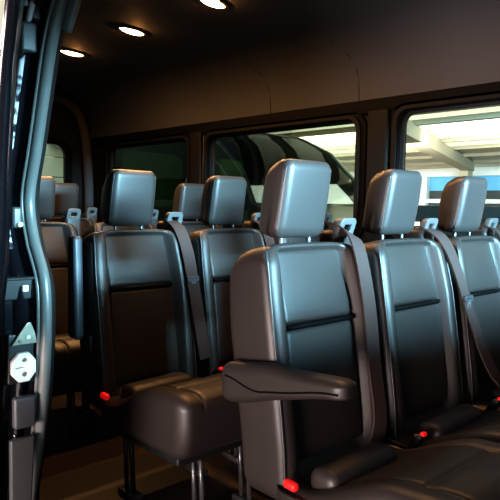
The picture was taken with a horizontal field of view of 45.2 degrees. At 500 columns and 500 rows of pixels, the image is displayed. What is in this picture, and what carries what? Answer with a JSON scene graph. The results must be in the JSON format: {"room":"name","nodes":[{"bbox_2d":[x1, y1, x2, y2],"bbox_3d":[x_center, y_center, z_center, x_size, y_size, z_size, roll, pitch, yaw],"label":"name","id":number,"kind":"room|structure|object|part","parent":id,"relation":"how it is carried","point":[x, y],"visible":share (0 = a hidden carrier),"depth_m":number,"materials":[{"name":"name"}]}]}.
{"room":"vehicle interior","nodes":[
{"label":"vehicle interior","id":0,"kind":"room"},
{"bbox_2d":[18,0,63,499],"bbox_3d":[-0.659,-0.011,1.628,0.020,1.760,5.570,-3,6,-43],"label":"wall","id":1,"kind":"structure","parent":0,"point":[62,30],"depth_m":1.46,"materials":[{"name":"black metal"}]},
{"bbox_2d":[20,0,80,499],"bbox_3d":[-0.013,0.057,0.906,0.053,1.716,1.559,-3,6,-43],"label":"trim","id":2,"kind":"structure","parent":1,"relation":"attached to","point":[62,14],"depth_m":1.39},
{"bbox_2d":[48,92,90,217],"bbox_3d":[-1.957,-0.288,4.247,1.880,1.840,0.050,-3,6,-43],"label":"wall","id":3,"kind":"structure","parent":0,"point":[63,125],"depth_m":4.69,"materials":[{"name":"black plastic"}]},
{"bbox_2d":[47,137,71,182],"bbox_3d":[-1.680,-0.568,4.457,0.756,0.566,0.050,-3,6,-43],"label":"window","id":4,"kind":"structure","parent":3,"relation":"in","point":[63,144],"depth_m":4.66,"materials":[{"name":"black"}]},
{"bbox_2d":[53,92,93,212],"bbox_3d":[-1.893,-0.278,4.205,1.754,1.791,0.072,-3,6,-43],"label":"trim","id":5,"kind":"structure","parent":3,"relation":"attached to","point":[60,99],"depth_m":4.70,"materials":[{"name":"brown plastic"}]},
{"bbox_2d":[39,391,275,499],"bbox_3d":[-0.067,0.847,2.262,1.930,0.060,5.570,-3,6,-43],"label":"floor","id":6,"kind":"structure","parent":0,"point":[93,469],"depth_m":2.21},
{"bbox_2d":[40,183,96,237],"bbox_3d":[-0.997,0.144,3.650,0.460,1.103,0.713,-3,6,-43],"label":"passenger seat","id":7,"kind":"object","parent":6,"relation":"on","point":[66,194],"visible":0.17,"depth_m":3.79,"materials":[{"name":"leather"}]},
{"bbox_3d":[-1.158,0.102,3.801,0.400,0.618,0.234,-3,6,-43],"label":"backrest","id":8,"kind":"part","parent":7,"relation":"part of","materials":[{"name":"leather"}]},
{"bbox_2d":[39,176,117,446],"bbox_3d":[-0.829,0.219,2.665,0.462,1.103,0.711,-3,6,-43],"label":"passenger seat","id":9,"kind":"object","parent":6,"relation":"on","point":[68,372],"visible":0.26,"depth_m":2.80,"materials":[{"name":"leather"}]},
{"bbox_3d":[-0.989,0.177,2.818,0.400,0.618,0.234,-3,6,-43],"label":"backrest","id":10,"kind":"part","parent":9,"relation":"part of","materials":[{"name":"leather"}]},
{"bbox_3d":[-0.792,0.537,2.626,0.360,0.047,0.420,-3,6,-43],"label":"seat frame","id":11,"kind":"part","parent":9,"relation":"part of","materials":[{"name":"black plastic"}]},
{"bbox_2d":[52,336,83,390],"bbox_3d":[-0.769,0.436,2.596,0.432,0.196,0.500,-3,6,-43],"label":"seat cushion","id":12,"kind":"object","parent":9,"relation":"on","point":[68,372],"depth_m":2.33,"materials":[{"name":"leather"}]},
{"bbox_3d":[-0.726,0.664,2.452,0.040,0.251,0.100,-3,6,-43],"label":"leg","id":13,"kind":"part","parent":9,"relation":"part of","materials":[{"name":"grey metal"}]},
{"bbox_3d":[-0.767,0.637,2.810,0.040,0.251,0.100,-3,6,-43],"label":"leg","id":14,"kind":"part","parent":9,"relation":"part of","materials":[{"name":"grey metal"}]},
{"bbox_2d":[82,185,158,238],"bbox_3d":[-0.492,0.203,2.981,0.460,1.103,0.713,-3,6,-43],"label":"passenger seat","id":15,"kind":"object","parent":6,"relation":"on","point":[101,226],"visible":0.11,"depth_m":3.09,"materials":[{"name":"leather"}]},
{"bbox_3d":[-0.653,0.161,3.131,0.400,0.618,0.234,-3,6,-43],"label":"backrest","id":16,"kind":"part","parent":15,"relation":"part of","materials":[{"name":"leather"}]},
{"bbox_2d":[68,169,255,499],"bbox_3d":[-0.263,0.274,2.052,0.497,1.100,0.710,-3,6,-43],"label":"passenger seat","id":17,"kind":"object","parent":6,"relation":"on","point":[132,293],"visible":0.92,"depth_m":2.08,"materials":[{"name":"leather"}]},
{"bbox_3d":[-0.598,0.129,2.063,0.034,0.355,0.071,-3,6,-43],"label":"armrest","id":18,"kind":"part","parent":17,"relation":"part of","materials":[{"name":"black leather"}]},
{"bbox_3d":[-0.478,0.481,1.979,0.020,0.021,0.038,-3,6,-43],"label":"recline lever","id":19,"kind":"part","parent":17,"relation":"part of","materials":[{"name":"red plastic"}]},
{"bbox_3d":[-0.400,0.703,2.010,0.040,0.251,0.100,-3,6,-43],"label":"leg","id":20,"kind":"part","parent":17,"relation":"part of","materials":[{"name":"grey metal"}]},
{"bbox_3d":[-0.417,0.233,2.209,0.400,0.618,0.234,-3,6,-43],"label":"backrest","id":21,"kind":"part","parent":17,"relation":"part of","materials":[{"name":"leather"}]},
{"bbox_2d":[100,373,241,459],"bbox_3d":[-0.198,0.491,1.988,0.432,0.196,0.500,-3,6,-43],"label":"seat cushion","id":22,"kind":"object","parent":17,"relation":"on","point":[175,416],"depth_m":1.78,"materials":[{"name":"leather"}]},
{"bbox_3d":[-0.221,0.592,2.018,0.360,0.047,0.420,-3,6,-43],"label":"seat frame","id":23,"kind":"part","parent":17,"relation":"part of","materials":[{"name":"black plastic"}]},
{"bbox_3d":[-0.196,0.693,2.201,0.040,0.251,0.100,-3,6,-43],"label":"leg","id":24,"kind":"part","parent":17,"relation":"part of","materials":[{"name":"grey metal"}]},
{"bbox_3d":[-0.155,0.720,1.844,0.040,0.251,0.100,-3,6,-43],"label":"leg","id":25,"kind":"part","parent":17,"relation":"part of","materials":[{"name":"grey metal"}]},
{"bbox_3d":[-0.013,0.713,1.977,0.040,0.251,0.100,-3,6,-43],"label":"leg","id":26,"kind":"part","parent":17,"relation":"part of","materials":[{"name":"grey metal"}]},
{"bbox_2d":[172,183,222,234],"bbox_3d":[-0.156,0.187,3.294,0.460,1.103,0.713,-3,6,-43],"label":"passenger seat","id":27,"kind":"object","parent":6,"relation":"on","point":[187,200],"visible":0.14,"depth_m":3.41,"materials":[{"name":"leather"}]},
{"bbox_3d":[-0.317,0.145,3.445,0.400,0.618,0.234,-3,6,-43],"label":"backrest","id":28,"kind":"part","parent":27,"relation":"part of","materials":[{"name":"leather"}]},
{"bbox_2d":[189,175,274,463],"bbox_3d":[0.080,0.259,2.372,0.460,1.103,0.713,-3,6,-43],"label":"passenger seat","id":29,"kind":"object","parent":6,"relation":"on","point":[216,250],"visible":0.35,"depth_m":2.43,"materials":[{"name":"leather"}]},
{"bbox_3d":[-0.082,0.217,2.523,0.400,0.618,0.234,-3,6,-43],"label":"backrest","id":30,"kind":"part","parent":29,"relation":"part of","materials":[{"name":"leather"}]},
{"bbox_3d":[-0.065,0.686,2.324,0.040,0.251,0.100,-3,6,-43],"label":"leg","id":31,"kind":"part","parent":29,"relation":"part of","materials":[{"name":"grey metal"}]},
{"bbox_2d":[273,213,333,243],"bbox_3d":[0.415,0.242,2.686,0.460,1.103,0.713,-3,6,-43],"label":"passenger seat","id":32,"kind":"object","parent":6,"relation":"on","point":[328,225],"visible":0.09,"depth_m":2.86,"materials":[{"name":"leather"}]},
{"bbox_3d":[0.254,0.201,2.837,0.400,0.618,0.234,-3,6,-43],"label":"backrest","id":33,"kind":"part","parent":32,"relation":"part of","materials":[{"name":"leather"}]},
{"bbox_2d":[222,159,499,499],"bbox_3d":[0.300,0.331,1.437,0.498,1.103,0.711,-3,6,-43],"label":"passenger seat","id":34,"kind":"object","parent":6,"relation":"on","point":[305,376],"visible":1,"depth_m":1.49,"materials":[{"name":"leather"}]},
{"bbox_3d":[0.075,0.318,1.361,0.064,0.127,0.385,-3,6,-43],"label":"armrest","id":35,"kind":"part","parent":34,"relation":"part of","materials":[{"name":"leather"}]},
{"bbox_3d":[0.093,0.536,1.371,0.020,0.021,0.038,-3,6,-43],"label":"recline lever","id":36,"kind":"part","parent":34,"relation":"part of","materials":[{"name":"red plastic"}]},
{"bbox_3d":[0.154,0.288,1.601,0.400,0.618,0.234,-3,6,-43],"label":"backrest","id":37,"kind":"part","parent":34,"relation":"part of","materials":[{"name":"leather"}]},
{"bbox_2d":[277,438,499,499],"bbox_3d":[0.373,0.547,1.380,0.432,0.196,0.500,-3,6,-43],"label":"seat cushion","id":38,"kind":"object","parent":34,"relation":"on","point":[307,468],"depth_m":1.37,"materials":[{"name":"leather"}]},
{"bbox_2d":[362,169,499,448],"bbox_3d":[0.682,0.312,1.793,0.545,1.103,0.713,-3,6,-43],"label":"passenger seat","id":39,"kind":"object","parent":6,"relation":"on","point":[418,331],"visible":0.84,"depth_m":1.86,"materials":[{"name":"leather"}]},
{"bbox_3d":[0.489,0.272,1.915,0.400,0.618,0.234,-3,6,-43],"label":"backrest","id":40,"kind":"part","parent":39,"relation":"part of","materials":[{"name":"leather"}]},
{"bbox_2d":[388,409,499,448],"bbox_3d":[0.709,0.530,1.694,0.432,0.196,0.500,-3,6,-43],"label":"seat cushion","id":41,"kind":"object","parent":39,"relation":"on","point":[440,425],"depth_m":1.72,"materials":[{"name":"leather"}]},
{"bbox_2d":[437,176,499,411],"bbox_3d":[0.987,0.298,2.078,0.460,1.103,0.713,-3,6,-43],"label":"passenger seat","id":42,"kind":"object","parent":6,"relation":"on","point":[462,202],"visible":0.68,"depth_m":2.17,"materials":[{"name":"leather"}]},
{"bbox_2d":[466,395,499,411],"bbox_3d":[1.045,0.514,2.008,0.432,0.196,0.500,-3,6,-43],"label":"seat cushion","id":43,"kind":"object","parent":42,"relation":"on","point":[480,402],"depth_m":2.04,"materials":[{"name":"leather"}]},
{"bbox_2d":[91,113,406,243],"bbox_3d":[0.635,0.036,2.847,0.050,1.500,5.570,-3,6,-43],"label":"wall","id":44,"kind":"structure","parent":0,"point":[97,152],"depth_m":4.72,"materials":[{"name":"black plastic"}]},
{"bbox_2d":[104,133,190,221],"bbox_3d":[-0.730,-0.469,4.252,0.066,0.636,1.121,-3,6,-43],"label":"window","id":45,"kind":"structure","parent":44,"relation":"in","point":[168,158],"depth_m":4.16,"materials":[{"name":"black"}]},
{"bbox_2d":[190,131,202,220],"bbox_3d":[-0.340,-0.434,3.797,0.030,0.620,0.105,-3,6,-43],"label":"trim","id":46,"kind":"structure","parent":44,"relation":"attached to","point":[196,137],"depth_m":3.77,"materials":[{"name":"brown plastic"}]},
{"bbox_2d":[202,113,367,237],"bbox_3d":[0.136,-0.385,3.330,0.066,0.636,1.246,-3,6,-43],"label":"window","id":47,"kind":"structure","parent":44,"relation":"in","point":[249,153],"depth_m":3.44,"materials":[{"name":"black"}]},
{"bbox_3d":[0.154,-0.396,3.346,0.003,0.546,1.136,-3,6,-43],"label":"pane","id":48,"kind":"part","parent":47,"relation":"part of","materials":[{"name":"clear glass"}]},
{"bbox_2d":[90,81,499,146],"bbox_3d":[0.625,-0.670,2.773,0.020,0.067,5.570,-3,6,-43],"label":"trim","id":49,"kind":"structure","parent":44,"relation":"attached to","point":[358,107],"depth_m":3.08,"materials":[{"name":"black plastic"}]},
{"bbox_2d":[364,108,390,241],"bbox_3d":[0.593,-0.343,2.804,0.030,0.620,0.115,-3,6,-43],"label":"trim","id":50,"kind":"structure","parent":44,"relation":"attached to","point":[378,131],"depth_m":2.78,"materials":[{"name":"brown plastic"}]},
{"bbox_2d":[386,91,499,241],"bbox_3d":[1.109,-0.298,2.293,0.066,0.651,1.366,-3,6,-43],"label":"window","id":51,"kind":"structure","parent":44,"relation":"in","point":[396,116],"depth_m":2.69,"materials":[{"name":"black"}]},
{"bbox_2d":[54,0,499,137],"bbox_3d":[-0.004,-0.853,2.166,1.802,0.377,5.570,-3,6,-43],"label":"ceiling","id":52,"kind":"structure","parent":0,"point":[190,66],"depth_m":2.92,"materials":[{"name":"brown fabric"}]},
{"bbox_2d":[60,48,85,56],"bbox_3d":[-1.006,-1.116,3.399,0.088,0.028,0.188,4,5,36],"label":"recessed light","id":53,"kind":"object","parent":52,"relation":"in","point":[71,52],"visible":0.85,"depth_m":3.38,"materials":[{"name":"white"}]},
{"bbox_2d":[116,25,146,36],"bbox_3d":[-0.579,-1.074,2.947,0.088,0.028,0.188,4,5,36],"label":"recessed light","id":54,"kind":"object","parent":52,"relation":"in","point":[127,29],"visible":1,"depth_m":2.92,"materials":[{"name":"white"}]},
{"bbox_2d":[197,0,228,9],"bbox_3d":[-0.156,-1.034,2.509,0.088,0.028,0.188,4,5,36],"label":"recessed light","id":55,"kind":"object","parent":52,"relation":"in","point":[216,4],"visible":1,"depth_m":2.51,"materials":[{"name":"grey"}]},
{"label":"outside","id":56,"kind":"structure","parent":0,"visible":0},
{"bbox_3d":[0.201,1.236,7.176,70.000,0.100,70.000,-3,6,-43],"label":"ground","id":57,"kind":"structure","parent":56,"visible":0},
{"bbox_2d":[42,144,62,182],"bbox_3d":[-4.623,-0.724,9.891,4.800,3.225,0.100,-3,6,-43],"label":"wall","id":58,"kind":"structure","parent":57,"relation":"on","point":[52,166],"depth_m":10.78,"materials":[{"name":"beige paint"}]},
{"bbox_2d":[45,105,499,176],"bbox_3d":[2.407,-0.365,9.789,7.500,2.800,19.000,-3,6,-43],"label":"canopy","id":59,"kind":"object","parent":57,"relation":"on","point":[460,139],"visible":0.15,"depth_m":8.33,"materials":[{"name":"beige metal"}]},
{"bbox_2d":[299,119,499,139],"bbox_3d":[1.174,-1.640,8.514,0.610,0.020,19.000,-3,6,-43],"label":"roof light","id":60,"kind":"object","parent":59,"relation":"attached to","point":[492,121],"depth_m":7.44,"materials":[{"name":"beige"}]},
{"bbox_2d":[315,130,499,146],"bbox_3d":[1.831,-1.672,9.128,0.710,0.020,19.000,-3,6,-43],"label":"roof light","id":61,"kind":"object","parent":59,"relation":"attached to","point":[489,132],"depth_m":8.31,"materials":[{"name":"beige"}]},
{"bbox_2d":[328,139,499,153],"bbox_3d":[2.579,-1.708,9.828,0.860,0.020,19.000,-3,6,-43],"label":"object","id":62,"kind":"object","parent":59,"relation":"attached to","point":[494,141],"depth_m":9.32,"materials":[{"name":"beige"}]},
{"bbox_2d":[336,148,499,159],"bbox_3d":[3.456,-1.750,10.646,1.060,0.020,19.000,-3,6,-43],"label":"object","id":63,"kind":"object","parent":59,"relation":"attached to","point":[461,152],"depth_m":10.70,"materials":[{"name":"beige metal"}]},
{"bbox_2d":[341,156,499,165],"bbox_3d":[4.478,-1.800,11.602,1.260,0.020,19.000,-3,6,-43],"label":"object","id":64,"kind":"object","parent":59,"relation":"attached to","point":[471,159],"depth_m":12.39,"materials":[{"name":"beige metal"}]},
{"bbox_3d":[4.481,-0.480,12.619,0.200,2.700,0.200,-3,6,-43],"label":"post","id":65,"kind":"part","parent":59,"relation":"part of","materials":[{"name":"white concrete"}]},
{"bbox_2d":[288,136,418,227],"bbox_3d":[-0.169,-0.165,7.353,1.940,2.653,5.171,-3,6,-43],"label":"van","id":66,"kind":"object","parent":57,"relation":"on","point":[300,148],"visible":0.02,"depth_m":7.31,"materials":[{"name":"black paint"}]},
{"bbox_2d":[327,163,499,228],"bbox_3d":[5.074,-1.301,12.895,0.500,4.320,28.000,-3,6,-43],"label":"showroom","id":67,"kind":"structure","parent":57,"relation":"on","point":[435,178],"depth_m":13.53,"materials":[{"name":"beige metal"}]},
{"bbox_3d":[9.301,-0.614,8.188,0.200,0.092,15.288,-3,6,-43],"label":"window sill","id":68,"kind":"part","parent":67,"relation":"part of","materials":[{"name":"white"}]},
{"bbox_3d":[9.347,-0.754,8.219,0.080,0.184,15.288,-3,6,-43],"label":"grey pane","id":69,"kind":"part","parent":67,"relation":"part of","materials":[{"name":"grey glass"}]},
{"bbox_3d":[9.352,-0.999,8.201,0.080,0.308,15.288,-3,6,-43],"label":"blue pane","id":70,"kind":"part","parent":67,"relation":"part of","materials":[{"name":"blue glass"}]},
{"bbox_2d":[415,205,499,236],"bbox_3d":[3.939,0.544,4.951,0.130,1.750,7.750,-3,6,-43],"label":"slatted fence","id":71,"kind":"object","parent":57,"relation":"on","point":[423,211],"visible":0.02,"depth_m":6.75,"materials":[{"name":"grey"}]},
{"bbox_3d":[-0.743,-0.007,1.549,0.015,1.760,5.570,-3,6,-43],"label":"wall","id":72,"kind":"structure","parent":0,"visible":0},
{"bbox_2d":[0,0,23,328],"bbox_3d":[-1.003,-0.022,1.689,0.031,1.680,1.910,-3,6,-43],"label":"sliding door","id":73,"kind":"structure","parent":72,"relation":"in","point":[11,11],"depth_m":1.07,"materials":[{"name":"black paint"}]},
{"bbox_3d":[-0.970,-0.355,1.618,0.004,0.825,1.794,-3,6,-43],"label":"door glass","id":74,"kind":"part","parent":73,"relation":"part of","materials":[{"name":"clear glass"}]},
{"bbox_2d":[10,207,22,227],"bbox_3d":[-0.544,-0.076,1.402,0.024,0.050,0.028,-3,6,-43],"label":"bracket","id":75,"kind":"object","parent":72,"relation":"attached to","point":[15,212],"visible":1,"depth_m":1.40,"materials":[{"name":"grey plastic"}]},
{"bbox_2d":[5,276,34,300],"bbox_3d":[-0.540,0.088,1.366,0.100,0.052,0.027,-3,6,-43],"label":"bracket","id":76,"kind":"object","parent":72,"relation":"attached to","point":[13,283],"visible":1,"depth_m":1.37,"materials":[{"name":"grey metal"}]},
{"bbox_2d":[6,333,35,384],"bbox_3d":[-0.522,0.248,1.376,0.062,0.115,0.027,-3,6,-43],"label":"latch plate","id":77,"kind":"object","parent":72,"relation":"in","point":[21,362],"depth_m":1.36,"materials":[{"name":"grey plastic"}]},
{"bbox_3d":[-0.518,0.267,1.373,0.056,0.067,0.014,-3,6,-43],"label":"latch plate","id":78,"kind":"part","parent":77,"relation":"part of","materials":[{"name":"white metal"}]},
{"bbox_2d":[9,393,35,499],"bbox_3d":[-0.535,0.584,1.408,0.058,0.500,0.046,-3,6,-43],"label":"cover","id":79,"kind":"object","parent":72,"relation":"attached to","point":[21,449],"depth_m":1.39,"materials":[{"name":"grey plastic"}]},
{"bbox_3d":[-0.540,0.633,1.416,0.058,0.400,0.035,-3,6,-43],"label":"panel","id":80,"kind":"part","parent":79,"relation":"part of","materials":[{"name":"grey plastic"}]},
{"bbox_2d":[11,322,36,345],"bbox_3d":[-0.514,0.190,1.368,0.059,0.049,0.012,-3,6,-43],"label":"bracket","id":81,"kind":"object","parent":72,"relation":"attached to","point":[27,335],"visible":1,"depth_m":1.37,"materials":[{"name":"metal"}]},
{"bbox_2d":[0,0,48,499],"bbox_3d":[-0.059,0.041,0.861,0.070,1.752,1.632,-3,6,-43],"label":"trim","id":82,"kind":"structure","parent":72,"relation":"attached to","point":[17,312],"depth_m":1.39,"materials":[{"name":"black paint"}]},
{"bbox_2d":[19,6,39,53],"bbox_3d":[-0.472,-0.474,1.287,0.044,0.101,0.025,-3,6,-43],"label":"block","id":83,"kind":"object","parent":72,"relation":"attached to","point":[28,44],"visible":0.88,"depth_m":1.28,"materials":[{"name":"grey plastic"}]}
]}

